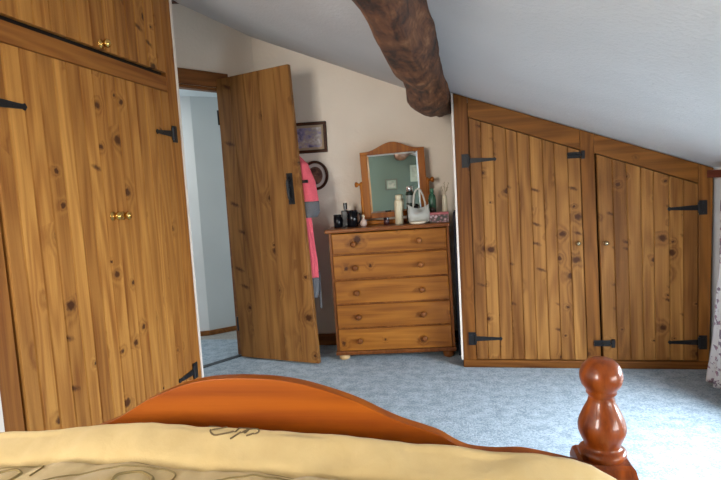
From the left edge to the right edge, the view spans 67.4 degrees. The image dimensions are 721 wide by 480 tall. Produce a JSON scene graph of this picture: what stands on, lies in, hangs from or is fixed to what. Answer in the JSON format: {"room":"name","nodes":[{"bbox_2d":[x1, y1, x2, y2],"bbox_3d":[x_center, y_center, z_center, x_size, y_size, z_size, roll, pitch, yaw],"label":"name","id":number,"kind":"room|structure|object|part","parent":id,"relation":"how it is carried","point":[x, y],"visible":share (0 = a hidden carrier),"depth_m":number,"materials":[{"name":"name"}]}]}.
{"room":"bedroom","nodes":[
{"label":"bedroom","id":0,"kind":"room"},
{"bbox_2d":[180,96,209,330],"bbox_3d":[-1.989,-0.287,4.432,1.300,2.320,0.100,-4,5,-8],"label":"wall","id":1,"kind":"structure","parent":0,"point":[185,105],"depth_m":4.48,"materials":[{"name":"white paint"}]},
{"bbox_2d":[179,89,216,96],"bbox_3d":[-1.945,-1.125,3.921,1.544,0.065,2.800,2,7,43],"label":"ceiling","id":2,"kind":"structure","parent":0,"point":[182,92],"depth_m":4.32,"materials":[{"name":"white paint"}]},
{"bbox_2d":[190,96,235,329],"bbox_3d":[-0.903,-0.385,4.809,1.100,2.320,0.100,-7,6,-32],"label":"wall","id":3,"kind":"structure","parent":0,"point":[206,129],"depth_m":4.55,"materials":[{"name":"paint"}]},
{"bbox_2d":[200,326,235,335],"bbox_3d":[-1.411,0.785,4.657,2.354,0.040,0.258,-5,6,-19],"label":"baseboard","id":4,"kind":"structure","parent":3,"relation":"attached to","point":[231,328],"depth_m":4.60,"materials":[{"name":"brown wood"}]},
{"bbox_2d":[172,4,253,87],"bbox_3d":[-1.148,-0.411,3.624,0.055,2.620,1.220,2,7,43],"label":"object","id":5,"kind":"structure","parent":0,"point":[203,43],"depth_m":3.68,"materials":[{"name":"paint"}]},
{"bbox_2d":[251,37,457,333],"bbox_3d":[0.697,-0.440,3.906,3.038,2.414,0.100,-3,5,7],"label":"wall","id":6,"kind":"structure","parent":0,"point":[361,113],"depth_m":3.91,"materials":[{"name":"paint"}]},
{"bbox_2d":[177,67,240,353],"bbox_3d":[-1.198,-0.114,3.568,0.078,2.005,0.888,2,7,43],"label":"door frame","id":7,"kind":"structure","parent":6,"relation":"attached to","point":[191,77],"depth_m":3.66,"materials":[{"name":"brown wood"}]},
{"bbox_2d":[216,64,320,363],"bbox_3d":[-0.631,-0.149,3.684,0.673,1.965,0.139,-1,6,25],"label":"door","id":8,"kind":"structure","parent":6,"relation":"in","point":[276,319],"depth_m":3.65,"materials":[{"name":"brown wood"}]},
{"bbox_2d":[300,157,321,307],"bbox_3d":[-0.463,-0.104,3.686,0.420,1.160,0.117,-1,6,25],"label":"gown","id":9,"kind":"object","parent":8,"relation":"hanging from","point":[311,201],"visible":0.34,"depth_m":3.59,"materials":[{"name":"fabric"}]},
{"bbox_2d":[296,121,327,153],"bbox_3d":[-0.386,-0.745,3.943,0.285,0.222,0.022,-3,5,7],"label":"framed picture","id":10,"kind":"object","parent":6,"relation":"attached to","point":[312,136],"visible":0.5,"depth_m":3.94,"materials":[{"name":"brown wood"}]},
{"bbox_2d":[297,127,321,147],"bbox_3d":[-0.386,-0.745,3.943,0.205,0.142,0.003,-3,5,7],"label":"print","id":11,"kind":"object","parent":10,"relation":"attached to","point":[308,137],"depth_m":3.94},
{"bbox_2d":[307,161,328,189],"bbox_3d":[-0.331,-0.472,3.966,0.196,0.216,0.018,-3,5,7],"label":"oval plaque","id":12,"kind":"object","parent":6,"relation":"attached to","point":[319,171],"visible":0.65,"depth_m":3.96,"materials":[{"name":"brown wood"}]},
{"bbox_2d":[318,330,457,344],"bbox_3d":[0.030,0.736,4.046,1.416,0.085,0.018,-3,5,7],"label":"baseboard","id":13,"kind":"structure","parent":6,"relation":"attached to","point":[324,339],"depth_m":4.07,"materials":[{"name":"brown wood"}]},
{"bbox_2d":[174,0,720,167],"bbox_3d":[-0.169,-0.850,1.278,3.818,1.570,5.400,-2,5,12],"label":"ceiling","id":14,"kind":"structure","parent":0,"point":[646,74],"depth_m":2.04,"materials":[{"name":"paint"}]},
{"bbox_2d":[352,0,450,116],"bbox_3d":[0.023,-0.671,1.299,0.242,0.263,5.280,-2,5,12],"label":"ceiling beam","id":15,"kind":"structure","parent":14,"relation":"attached to","point":[404,31],"depth_m":1.84,"materials":[{"name":"brown wood"}]},
{"bbox_2d":[200,330,720,479],"bbox_3d":[-0.623,1.057,2.108,5.050,0.120,6.350,-2,5,12],"label":"floor","id":16,"kind":"structure","parent":0,"point":[672,417],"depth_m":2.85,"materials":[{"name":"blue carpet"}]},
{"bbox_2d":[0,0,203,431],"bbox_3d":[-1.275,-0.115,2.275,0.593,2.255,1.263,-2,5,12],"label":"wardrobe","id":17,"kind":"object","parent":16,"relation":"on","point":[99,316],"visible":0.84,"depth_m":2.10,"materials":[{"name":"brown wood"}]},
{"bbox_3d":[-1.418,-0.049,1.672,0.553,2.252,0.017,-2,5,12],"label":"panel","id":18,"kind":"part","parent":17,"relation":"part of","materials":[{"name":"beige paint"}]},
{"bbox_3d":[-1.139,-0.954,1.883,0.022,0.420,0.526,-2,5,12],"label":"door","id":19,"kind":"part","parent":17,"relation":"part of","materials":[{"name":"brown wood"}]},
{"bbox_3d":[-1.071,0.117,2.011,0.022,1.548,0.566,-2,5,12],"label":"door","id":20,"kind":"part","parent":17,"relation":"part of","materials":[{"name":"brown wood"}]},
{"bbox_3d":[-1.078,-0.717,2.167,0.028,0.072,1.061,-2,5,12],"label":"rail","id":21,"kind":"part","parent":17,"relation":"part of","materials":[{"name":"brown wood"}]},
{"bbox_3d":[-1.036,-0.798,2.198,0.041,0.038,0.039,-2,5,12],"label":"knob","id":22,"kind":"part","parent":17,"relation":"part of","materials":[{"name":"gold metal"}]},
{"bbox_3d":[-1.002,-0.099,2.229,0.041,0.038,0.039,-2,5,12],"label":"knob","id":23,"kind":"part","parent":17,"relation":"part of","materials":[{"name":"gold metal"}]},
{"bbox_3d":[-0.990,-0.104,2.292,0.041,0.038,0.039,-2,5,12],"label":"knob","id":24,"kind":"part","parent":17,"relation":"part of","materials":[{"name":"gold metal"}]},
{"bbox_3d":[-1.034,-1.008,2.400,0.022,0.420,0.528,-2,5,12],"label":"door","id":25,"kind":"part","parent":17,"relation":"part of","materials":[{"name":"brown wood"}]},
{"bbox_3d":[-0.968,0.064,2.524,0.022,1.548,0.480,-2,5,12],"label":"door","id":26,"kind":"part","parent":17,"relation":"part of","materials":[{"name":"brown wood"}]},
{"bbox_3d":[-1.172,-0.176,2.887,0.553,2.252,0.017,-2,5,12],"label":"panel","id":27,"kind":"part","parent":17,"relation":"part of","materials":[{"name":"beige paint"}]},
{"bbox_2d":[203,354,241,367],"bbox_3d":[-1.112,0.876,3.678,0.040,0.006,0.752,2,7,43],"label":"trim","id":28,"kind":"structure","parent":16,"relation":"on","point":[239,355],"depth_m":3.81,"materials":[{"name":"grey"}]},
{"bbox_2d":[99,356,638,479],"bbox_3d":[-0.369,0.752,0.133,1.477,0.822,2.115,-2,5,9],"label":"bed","id":29,"kind":"object","parent":16,"relation":"on","point":[262,402],"visible":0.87,"depth_m":1.06,"materials":[{"name":"brown wood"}]},
{"bbox_3d":[-0.240,0.499,1.114,1.362,0.450,0.026,-2,5,9],"label":"footboard","id":30,"kind":"part","parent":29,"relation":"part of","materials":[{"name":"brown wood"}]},
{"bbox_3d":[0.461,0.622,1.023,0.095,0.822,0.095,-2,5,9],"label":"post","id":31,"kind":"part","parent":29,"relation":"part of","materials":[{"name":"brown wood"}]},
{"bbox_3d":[-0.371,0.721,0.130,1.312,0.195,1.960,-2,5,9],"label":"mattress","id":32,"kind":"object","parent":29,"relation":"on","visible":0},
{"bbox_2d":[0,422,616,479],"bbox_3d":[-0.374,0.607,0.313,1.543,0.386,1.654,-2,5,9],"label":"duvet","id":33,"kind":"object","parent":32,"relation":"on","point":[151,450],"visible":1,"depth_m":0.95,"materials":[{"name":"beige fabric"}]},
{"bbox_2d":[324,221,456,359],"bbox_3d":[0.217,0.344,3.761,0.825,0.907,0.397,-4,5,6],"label":"dresser","id":34,"kind":"object","parent":16,"relation":"on","point":[392,283],"visible":0.99,"depth_m":3.60,"materials":[{"name":"brown wood"}]},
{"bbox_2d":[333,214,341,227],"bbox_3d":[-0.158,-0.130,3.741,0.056,0.092,0.056,-2,5,12],"label":"jar","id":35,"kind":"object","parent":34,"relation":"on","point":[337,218],"visible":0.96,"depth_m":3.72,"materials":[{"name":"black"}]},
{"bbox_2d":[341,203,348,226],"bbox_3d":[-0.103,-0.175,3.772,0.060,0.168,0.032,-3,5,8],"label":"perfume bottle","id":36,"kind":"object","parent":34,"relation":"on","point":[343,213],"visible":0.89,"depth_m":3.76,"materials":[{"name":"black"}]},
{"bbox_3d":[-0.048,0.029,3.574,0.042,0.042,0.038,-4,5,6],"label":"knob","id":37,"kind":"part","parent":34,"relation":"part of","materials":[{"name":"brown wood"}]},
{"bbox_2d":[346,210,360,226],"bbox_3d":[-0.050,-0.147,3.727,0.076,0.114,0.094,-8,7,-39],"label":"mug","id":38,"kind":"object","parent":34,"relation":"on","point":[352,215],"visible":0.99,"depth_m":3.70,"materials":[{"name":"black ceramic"}]},
{"bbox_3d":[-0.037,0.187,3.588,0.042,0.042,0.038,-4,5,6],"label":"knob","id":39,"kind":"part","parent":34,"relation":"part of","materials":[{"name":"brown wood"}]},
{"bbox_3d":[-0.025,0.354,3.604,0.042,0.042,0.038,-4,5,6],"label":"knob","id":40,"kind":"part","parent":34,"relation":"part of","materials":[{"name":"brown wood"}]},
{"bbox_3d":[-0.014,0.518,3.619,0.042,0.042,0.038,-4,5,6],"label":"knob","id":41,"kind":"part","parent":34,"relation":"part of","materials":[{"name":"brown wood"}]},
{"bbox_2d":[360,215,366,225],"bbox_3d":[0.020,-0.134,3.700,0.048,0.082,0.048,-2,5,12],"label":"bottle","id":42,"kind":"object","parent":34,"relation":"on","point":[363,222],"visible":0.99,"depth_m":3.69,"materials":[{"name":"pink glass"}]},
{"bbox_2d":[383,217,389,224],"bbox_3d":[0.178,-0.129,3.699,0.042,0.050,0.042,-2,5,12],"label":"pot","id":43,"kind":"object","parent":34,"relation":"on","point":[386,219],"visible":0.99,"depth_m":3.68,"materials":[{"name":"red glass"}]},
{"bbox_3d":[0.194,-0.001,3.668,0.757,0.136,0.200,-4,5,6],"label":"drawer","id":44,"kind":"part","parent":34,"relation":"part of","materials":[{"name":"brown wood"}]},
{"bbox_3d":[0.205,0.156,3.683,0.757,0.159,0.200,-4,5,6],"label":"drawer","id":45,"kind":"part","parent":34,"relation":"part of","materials":[{"name":"brown wood"}]},
{"bbox_3d":[0.217,0.323,3.698,0.757,0.155,0.200,-4,5,6],"label":"drawer","id":46,"kind":"part","parent":34,"relation":"part of","materials":[{"name":"brown wood"}]},
{"bbox_3d":[0.229,0.487,3.713,0.757,0.154,0.200,-4,5,6],"label":"drawer","id":47,"kind":"part","parent":34,"relation":"part of","materials":[{"name":"brown wood"}]},
{"bbox_2d":[355,142,433,224],"bbox_3d":[0.235,-0.403,3.795,0.560,0.566,0.110,-3,5,7],"label":"mirror","id":48,"kind":"object","parent":34,"relation":"on","point":[387,169],"visible":0.8,"depth_m":3.79,"materials":[{"name":"brown wood"}]},
{"bbox_3d":[0.014,-0.271,3.833,0.030,0.280,0.030,-3,5,7],"label":"post","id":49,"kind":"part","parent":48,"relation":"part of","materials":[{"name":"wood"}]},
{"bbox_2d":[367,151,420,212],"bbox_3d":[0.235,-0.404,3.794,0.360,0.414,0.011,-3,5,7],"label":"mirror glass","id":50,"kind":"object","parent":48,"relation":"attached to","point":[389,173],"depth_m":3.79,"materials":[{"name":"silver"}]},
{"bbox_3d":[0.474,-0.299,3.778,0.030,0.280,0.030,-3,5,7],"label":"post","id":51,"kind":"part","parent":48,"relation":"part of","materials":[{"name":"wood"}]},
{"bbox_3d":[0.240,0.649,3.728,0.757,0.150,0.200,-4,5,6],"label":"drawer","id":52,"kind":"part","parent":34,"relation":"part of","materials":[{"name":"brown wood"}]},
{"bbox_2d":[394,195,402,223],"bbox_3d":[0.260,-0.208,3.674,0.058,0.200,0.058,-2,5,12],"label":"lotion bottle","id":53,"kind":"object","parent":34,"relation":"on","point":[398,204],"visible":0.97,"depth_m":3.65,"materials":[{"name":"beige plastic"}]},
{"bbox_2d":[406,186,412,222],"bbox_3d":[0.338,-0.242,3.689,0.053,0.254,0.053,-2,5,12],"label":"spray can","id":54,"kind":"object","parent":34,"relation":"on","point":[409,192],"visible":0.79,"depth_m":3.66,"materials":[{"name":"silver metal"}]},
{"bbox_2d":[409,221,425,223],"bbox_3d":[0.377,-0.114,3.555,0.116,0.018,0.052,-2,5,12],"label":"dish","id":55,"kind":"object","parent":34,"relation":"on","point":[411,222],"visible":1,"depth_m":3.54,"materials":[{"name":"beige ceramic"}]},
{"bbox_2d":[407,188,429,223],"bbox_3d":[0.386,-0.230,3.608,0.148,0.234,0.068,-3,5,6],"label":"bag","id":56,"kind":"object","parent":34,"relation":"on","point":[414,214],"visible":0.94,"depth_m":3.58,"materials":[{"name":"grey plastic"}]},
{"bbox_3d":[0.387,-0.274,3.583,0.090,0.142,0.011,-3,5,6],"label":"handle","id":57,"kind":"part","parent":56,"relation":"part of","materials":[{"name":"beige"}]},
{"bbox_3d":[0.381,0.003,3.531,0.042,0.042,0.038,-4,5,6],"label":"knob","id":58,"kind":"part","parent":34,"relation":"part of","materials":[{"name":"brown wood"}]},
{"bbox_3d":[0.392,0.160,3.545,0.042,0.042,0.038,-4,5,6],"label":"knob","id":59,"kind":"part","parent":34,"relation":"part of","materials":[{"name":"brown wood"}]},
{"bbox_3d":[0.404,0.327,3.561,0.042,0.042,0.038,-4,5,6],"label":"knob","id":60,"kind":"part","parent":34,"relation":"part of","materials":[{"name":"brown wood"}]},
{"bbox_3d":[0.415,0.491,3.576,0.042,0.042,0.038,-4,5,6],"label":"knob","id":61,"kind":"part","parent":34,"relation":"part of","materials":[{"name":"brown wood"}]},
{"bbox_2d":[428,188,435,220],"bbox_3d":[0.492,-0.240,3.706,0.054,0.226,0.054,-2,5,12],"label":"shampoo bottle","id":62,"kind":"object","parent":34,"relation":"on","point":[431,199],"visible":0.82,"depth_m":3.69,"materials":[{"name":"green glass"}]},
{"bbox_2d":[430,211,448,222],"bbox_3d":[0.525,-0.155,3.626,0.130,0.066,0.084,-3,5,7],"label":"trinket box","id":63,"kind":"object","parent":34,"relation":"on","point":[442,216],"visible":0.83,"depth_m":3.59,"materials":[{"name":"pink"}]},
{"bbox_3d":[0.523,-0.180,3.624,0.130,0.016,0.084,-3,5,7],"label":"lid","id":64,"kind":"part","parent":63,"relation":"part of","materials":[{"name":"red"}]},
{"bbox_2d":[441,182,448,211],"bbox_3d":[0.567,-0.290,3.615,0.050,0.198,0.036,0,6,33],"label":"bud vase","id":65,"kind":"object","parent":63,"relation":"on","point":[444,197],"visible":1,"depth_m":3.61,"materials":[{"name":"beige ceramic"}]},
{"bbox_2d":[453,210,460,354],"bbox_3d":[0.667,0.284,3.715,0.015,0.972,0.240,-2,5,12],"label":"board","id":66,"kind":"object","parent":16,"relation":"on","point":[454,213],"visible":0.66,"depth_m":3.60,"materials":[{"name":"white wood"}]},
{"bbox_2d":[451,93,712,368],"bbox_3d":[1.331,-0.091,3.389,1.432,1.702,0.473,-2,5,12],"label":"tall cabinet","id":67,"kind":"object","parent":16,"relation":"on","point":[574,245],"visible":0.98,"depth_m":3.21,"materials":[{"name":"pine wood"},{"name":"black iron"}]},
{"bbox_3d":[0.639,-0.089,3.549,0.012,1.655,0.434,-2,5,12],"label":"panel","id":68,"kind":"part","parent":67,"relation":"part of","materials":[{"name":"beige paint"}]},
{"bbox_3d":[0.964,-0.694,3.221,0.632,0.354,0.033,-2,5,12],"label":"rail","id":69,"kind":"part","parent":67,"relation":"part of","materials":[{"name":"brown wood"}]},
{"bbox_3d":[1.010,-0.008,3.274,0.655,1.491,0.022,-2,5,12],"label":"door","id":70,"kind":"part","parent":67,"relation":"part of","materials":[{"name":"brown wood"}]},
{"bbox_3d":[1.341,0.751,3.280,1.407,0.047,0.034,-2,5,12],"label":"skirting","id":71,"kind":"part","parent":67,"relation":"part of","materials":[{"name":"brown wood"}]},
{"bbox_3d":[1.632,-0.470,3.109,0.548,0.316,0.033,-2,5,12],"label":"rail","id":72,"kind":"part","parent":67,"relation":"part of","materials":[{"name":"brown wood"}]},
{"bbox_3d":[1.668,0.100,3.152,0.535,1.223,0.022,-2,5,12],"label":"door","id":73,"kind":"part","parent":67,"relation":"part of","materials":[{"name":"brown wood"}]},
{"bbox_2d":[709,167,720,355],"bbox_3d":[1.702,0.353,1.103,0.160,1.240,5.350,-2,5,12],"label":"wall","id":74,"kind":"structure","parent":0,"point":[716,181],"depth_m":3.07,"materials":[{"name":"white paint"}]},
{"bbox_2d":[707,170,720,177],"bbox_3d":[1.712,-0.251,1.889,0.096,0.040,2.110,-2,5,12],"label":"rail","id":75,"kind":"object","parent":74,"relation":"attached to","point":[710,173],"visible":1,"depth_m":2.84,"materials":[{"name":"brown wood"}]},
{"bbox_2d":[706,200,720,388],"bbox_3d":[1.825,0.246,2.622,0.100,1.078,0.524,-2,5,12],"label":"curtain","id":76,"kind":"object","parent":75,"relation":"hanging from","point":[713,375],"visible":1,"depth_m":2.83,"materials":[{"name":"white fabric"}]}
]}

